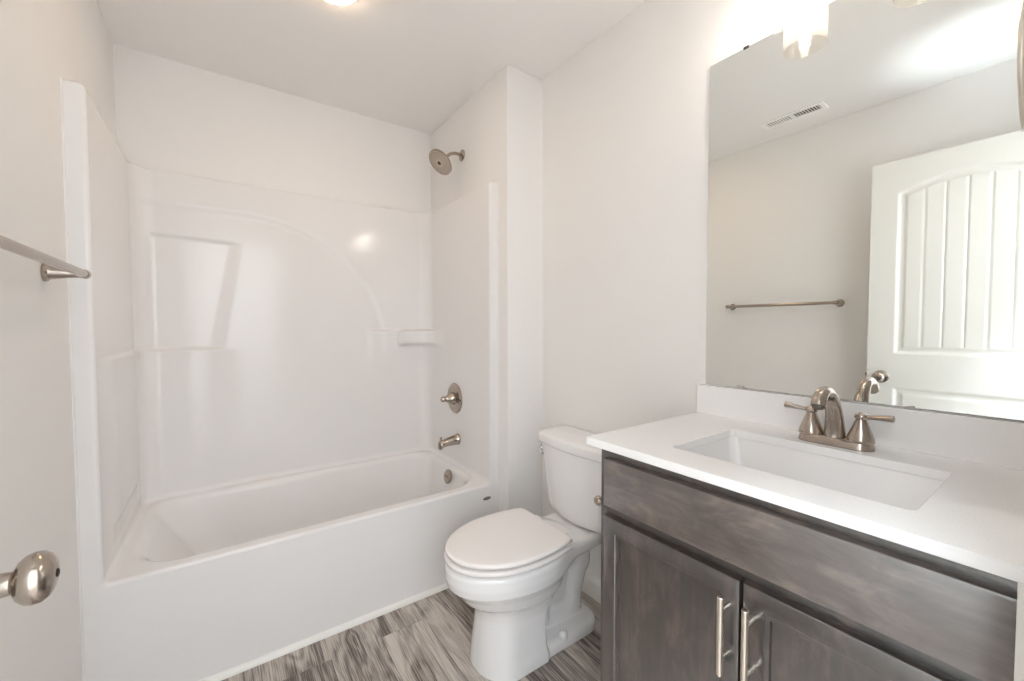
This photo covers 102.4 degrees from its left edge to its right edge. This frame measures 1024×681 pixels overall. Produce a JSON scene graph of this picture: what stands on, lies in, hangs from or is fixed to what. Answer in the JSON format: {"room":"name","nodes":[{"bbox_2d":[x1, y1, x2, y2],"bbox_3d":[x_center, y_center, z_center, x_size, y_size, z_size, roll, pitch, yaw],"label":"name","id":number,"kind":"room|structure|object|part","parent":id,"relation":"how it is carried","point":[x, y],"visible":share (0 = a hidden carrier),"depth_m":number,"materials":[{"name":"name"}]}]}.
{"room":"bathroom","nodes":[
{"label":"bathroom","id":0,"kind":"room"},
{"bbox_2d":[0,0,115,680],"bbox_3d":[-1.085,-0.037,0.820,0.110,2.440,2.592,-1,2,-35],"label":"wall","id":1,"kind":"structure","parent":0,"point":[42,42],"depth_m":0.99,"materials":[{"name":"white paint"}]},
{"bbox_2d":[0,235,91,281],"bbox_3d":[-0.949,-0.162,0.791,0.084,0.046,0.677,-1,2,-35],"label":"towel bar","id":2,"kind":"object","parent":1,"relation":"attached to","point":[51,267],"visible":1,"depth_m":0.86,"materials":[{"name":"silver metal"}]},
{"bbox_3d":[-1.139,-0.171,1.043,0.066,0.046,0.046,-1,2,-35],"label":"post","id":3,"kind":"part","parent":2,"relation":"part of","materials":[{"name":"silver metal"}]},
{"bbox_2d":[113,43,430,213],"bbox_3d":[-1.154,-0.087,2.295,1.481,2.440,0.100,-1,2,-35],"label":"wall","id":4,"kind":"structure","parent":0,"point":[172,116],"depth_m":2.10,"materials":[{"name":"white paint"}]},
{"bbox_2d":[199,583,447,680],"bbox_3d":[-0.660,1.145,1.655,1.465,0.019,0.017,-1,2,-35],"label":"trim","id":5,"kind":"structure","parent":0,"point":[290,648],"depth_m":1.59,"materials":[{"name":"white paint"}]},
{"bbox_2d":[96,0,645,134],"bbox_3d":[0.063,-1.286,0.719,3.100,0.060,4.070,-1,2,-35],"label":"ceiling","id":6,"kind":"structure","parent":0,"point":[412,64],"depth_m":1.77,"materials":[{"name":"white paint"}]},
{"bbox_2d":[326,0,355,4],"bbox_3d":[-0.639,-1.267,1.479,0.174,0.028,0.174,-1,2,-35],"label":"recessed light","id":7,"kind":"object","parent":6,"relation":"in","point":[338,2],"visible":1,"depth_m":1.53,"materials":[{"name":"white"}]},
{"bbox_2d":[222,588,600,680],"bbox_3d":[0.067,1.207,0.804,3.100,0.050,4.070,-1,2,-35],"label":"floor","id":8,"kind":"structure","parent":0,"point":[428,638],"depth_m":1.52,"materials":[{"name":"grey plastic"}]},
{"bbox_2d":[60,77,498,680],"bbox_3d":[-0.898,0.186,1.943,1.481,1.918,0.786,-1,2,-35],"label":"bathtub","id":9,"kind":"object","parent":8,"relation":"on","point":[260,376],"visible":0.98,"depth_m":1.95,"materials":[{"name":"white plastic"}]},
{"bbox_2d":[82,446,497,680],"bbox_3d":[-0.898,0.918,1.969,1.479,0.452,0.781,-1,2,-35],"label":"tub","id":10,"kind":"object","parent":9,"relation":"in","point":[205,579],"depth_m":1.64,"materials":[{"name":"white plastic"}]},
{"bbox_3d":[-0.357,0.755,2.284,0.029,0.075,0.077,-1,2,-35],"label":"overflow plate","id":11,"kind":"part","parent":9,"relation":"part of","materials":[{"name":"silver metal"}]},
{"bbox_2d":[438,433,460,449],"bbox_3d":[-0.350,0.562,2.282,0.121,0.075,0.059,-1,2,-35],"label":"tub spout","id":12,"kind":"object","parent":9,"relation":"attached to","point":[455,439],"visible":1,"depth_m":2.27,"materials":[{"name":"silver metal"}]},
{"bbox_2d":[441,383,461,412],"bbox_3d":[-0.356,0.327,2.311,0.089,0.173,0.173,-1,2,-35],"label":"shower valve","id":13,"kind":"object","parent":9,"relation":"attached to","point":[453,398],"visible":1,"depth_m":2.29,"materials":[{"name":"silver metal"}]},
{"bbox_3d":[-0.361,0.327,2.307,0.076,0.072,0.072,-1,2,-35],"label":"handle","id":14,"kind":"part","parent":13,"relation":"part of","materials":[{"name":"silver metal"}]},
{"bbox_2d":[444,425,601,680],"bbox_3d":[0.082,0.788,1.591,0.724,0.758,0.436,-1,2,-35],"label":"toilet","id":15,"kind":"object","parent":8,"relation":"on","point":[522,572],"visible":0.98,"depth_m":1.48,"materials":[{"name":"white ceramic"}]},
{"bbox_3d":[-0.042,0.748,1.502,0.421,0.017,0.366,-1,2,-35],"label":"seat","id":16,"kind":"part","parent":15,"relation":"part of","materials":[{"name":"white plastic"}]},
{"bbox_3d":[-0.038,0.723,1.504,0.423,0.021,0.362,-1,2,-35],"label":"seat lid","id":17,"kind":"part","parent":15,"relation":"part of","materials":[{"name":"white plastic"}]},
{"bbox_3d":[0.079,0.958,1.594,0.714,0.417,0.360,-1,2,-35],"label":"bowl","id":18,"kind":"part","parent":15,"relation":"part of","materials":[{"name":"white ceramic"}]},
{"bbox_3d":[0.291,0.427,1.727,0.209,0.048,0.436,-1,2,-35],"label":"tank lid","id":19,"kind":"part","parent":15,"relation":"part of","materials":[{"name":"white ceramic"}]},
{"bbox_3d":[0.294,0.602,1.735,0.194,0.299,0.416,-1,2,-35],"label":"tank","id":20,"kind":"part","parent":15,"relation":"part of","materials":[{"name":"white ceramic"}]},
{"bbox_2d":[600,449,1017,680],"bbox_3d":[0.632,0.730,0.947,0.575,0.893,0.717,-1,2,-35],"label":"vanity cabinet","id":21,"kind":"object","parent":8,"relation":"on","point":[701,581],"visible":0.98,"depth_m":0.75,"materials":[{"name":"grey wood"}]},
{"bbox_2d":[594,495,600,505],"bbox_3d":[0.319,0.455,1.198,0.191,0.045,0.068,-1,2,-35],"label":"paper holder","id":22,"kind":"object","parent":21,"relation":"attached to","point":[597,500],"visible":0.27,"depth_m":1.16,"materials":[{"name":"silver metal"}]},
{"bbox_3d":[0.344,0.760,0.943,0.018,0.610,0.345,-1,2,-35],"label":"door","id":23,"kind":"part","parent":21,"relation":"part of","materials":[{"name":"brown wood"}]},
{"bbox_3d":[0.397,0.564,0.786,0.012,0.153,0.012,-1,2,-35],"label":"handle","id":24,"kind":"part","parent":21,"relation":"part of","materials":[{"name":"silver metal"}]},
{"bbox_3d":[0.413,0.612,0.799,0.033,0.009,0.009,-1,2,-35],"label":"post","id":25,"kind":"part","parent":21,"relation":"part of","materials":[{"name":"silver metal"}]},
{"bbox_3d":[0.413,0.516,0.796,0.033,0.009,0.009,-1,2,-35],"label":"post","id":26,"kind":"part","parent":21,"relation":"part of","materials":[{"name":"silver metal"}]},
{"bbox_3d":[0.423,0.566,0.750,0.012,0.153,0.012,-1,2,-35],"label":"handle","id":27,"kind":"part","parent":21,"relation":"part of","materials":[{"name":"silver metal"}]},
{"bbox_3d":[0.439,0.613,0.762,0.033,0.009,0.009,-1,2,-35],"label":"post","id":28,"kind":"part","parent":21,"relation":"part of","materials":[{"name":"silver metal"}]},
{"bbox_3d":[0.439,0.518,0.759,0.033,0.009,0.009,-1,2,-35],"label":"post","id":29,"kind":"part","parent":21,"relation":"part of","materials":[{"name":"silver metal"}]},
{"bbox_2d":[586,413,1023,583],"bbox_3d":[0.644,0.271,0.943,0.547,0.020,0.773,-1,2,-35],"label":"countertop","id":30,"kind":"structure","parent":21,"relation":"on","point":[975,517],"depth_m":0.74,"materials":[{"name":"white stone"}]},
{"bbox_2d":[685,437,943,509],"bbox_3d":[0.635,0.359,0.918,0.335,0.153,0.473,-1,2,-35],"label":"sink","id":31,"kind":"object","parent":30,"relation":"in","point":[886,486],"visible":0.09,"depth_m":0.99,"materials":[{"name":"white ceramic"}]},
{"bbox_2d":[784,386,894,451],"bbox_3d":[0.792,0.183,1.022,0.174,0.151,0.174,0,2,7],"label":"faucet","id":32,"kind":"object","parent":30,"relation":"on","point":[860,437],"visible":1,"depth_m":1.00,"materials":[{"name":"silver metal"}]},
{"bbox_3d":[0.754,0.175,1.087,0.016,0.019,0.062,-2,2,-38],"label":"lever","id":33,"kind":"part","parent":32,"relation":"part of","materials":[{"name":"silver metal"}]},
{"bbox_3d":[0.775,0.204,1.065,0.054,0.070,0.054,-1,2,-35],"label":"handle","id":34,"kind":"part","parent":32,"relation":"part of","materials":[{"name":"silver metal"}]},
{"bbox_3d":[0.762,0.176,0.993,0.150,0.136,0.047,-1,2,-35],"label":"spout","id":35,"kind":"part","parent":32,"relation":"part of","materials":[{"name":"silver metal"}]},
{"bbox_3d":[0.804,0.247,1.026,0.058,0.021,0.155,-1,2,-35],"label":"plate","id":36,"kind":"part","parent":32,"relation":"part of","materials":[{"name":"silver metal"}]},
{"bbox_3d":[0.833,0.207,0.983,0.054,0.070,0.054,-1,2,-35],"label":"handle","id":37,"kind":"part","parent":32,"relation":"part of","materials":[{"name":"silver metal"}]},
{"bbox_3d":[0.848,0.179,0.955,0.016,0.019,0.062,-1,2,-33],"label":"lever","id":38,"kind":"part","parent":32,"relation":"part of","materials":[{"name":"silver metal"}]},
{"bbox_3d":[0.545,0.769,0.659,0.018,0.610,0.344,-1,2,-35],"label":"door","id":39,"kind":"part","parent":21,"relation":"part of","materials":[{"name":"brown wood"}]},
{"bbox_2d":[1014,582,1023,680],"bbox_3d":[0.655,0.744,0.517,0.043,0.893,0.044,-1,2,-35],"label":"trim","id":40,"kind":"structure","parent":21,"relation":"attached to","point":[1019,640],"depth_m":0.51,"materials":[{"name":"white paint"}]},
{"bbox_2d":[431,65,542,516],"bbox_3d":[-0.167,-0.095,2.463,0.325,2.440,0.966,-1,2,-35],"label":"wall","id":41,"kind":"structure","parent":0,"point":[499,129],"depth_m":2.04,"materials":[{"name":"white paint"}]},
{"bbox_2d":[429,149,464,174],"bbox_3d":[-0.352,-0.986,2.245,0.194,0.157,0.145,-1,2,-35],"label":"showerhead","id":42,"kind":"object","parent":41,"relation":"attached to","point":[439,160],"visible":1,"depth_m":2.22,"materials":[{"name":"silver metal"}]},
{"bbox_3d":[-0.325,-1.017,2.271,0.106,0.054,0.018,-1,2,-35],"label":"shower arm","id":43,"kind":"part","parent":42,"relation":"part of","materials":[{"name":"silver metal"}]},
{"bbox_2d":[542,0,1023,579],"bbox_3d":[0.669,-0.062,1.467,0.110,2.440,1.626,-1,2,-35],"label":"wall","id":44,"kind":"structure","parent":0,"point":[626,117],"depth_m":1.63,"materials":[{"name":"white paint"}]},
{"bbox_2d":[582,571,600,603],"bbox_3d":[0.397,1.101,1.787,0.014,0.095,0.850,-1,2,-35],"label":"baseboard","id":45,"kind":"structure","parent":44,"relation":"attached to","point":[591,586],"depth_m":1.83,"materials":[{"name":"white paint"}]},
{"bbox_2d":[696,384,1023,470],"bbox_3d":[0.859,0.207,1.093,0.020,0.097,0.773,-1,2,-35],"label":"backsplash","id":46,"kind":"structure","parent":44,"relation":"attached to","point":[988,441],"depth_m":0.97,"materials":[{"name":"white stone"}]},
{"bbox_2d":[706,0,1023,420],"bbox_3d":[0.868,-0.369,1.071,0.008,1.054,0.742,-1,2,-35],"label":"wall mirror","id":47,"kind":"object","parent":44,"relation":"attached to","point":[866,180],"visible":1,"depth_m":1.02,"materials":[{"name":"silver mirror"}]},
{"bbox_3d":[0.436,-0.020,0.237,3.100,2.440,0.115,-1,2,-35],"label":"wall","id":48,"kind":"structure","parent":0,"visible":0},
{"bbox_2d":[0,550,59,605],"bbox_3d":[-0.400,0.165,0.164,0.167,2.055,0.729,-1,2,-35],"label":"door knob","id":49,"kind":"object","parent":48,"relation":"in","point":[34,578],"depth_m":0.43,"materials":[{"name":"silver metal"}]},
{"bbox_2d":[1017,0,1023,131],"bbox_3d":[0.695,-0.375,0.522,0.170,0.194,0.069,-1,2,-35],"label":"towel ring","id":50,"kind":"object","parent":48,"relation":"attached to","point":[1020,44],"visible":1,"depth_m":0.50,"materials":[{"name":"silver metal"}]}
]}

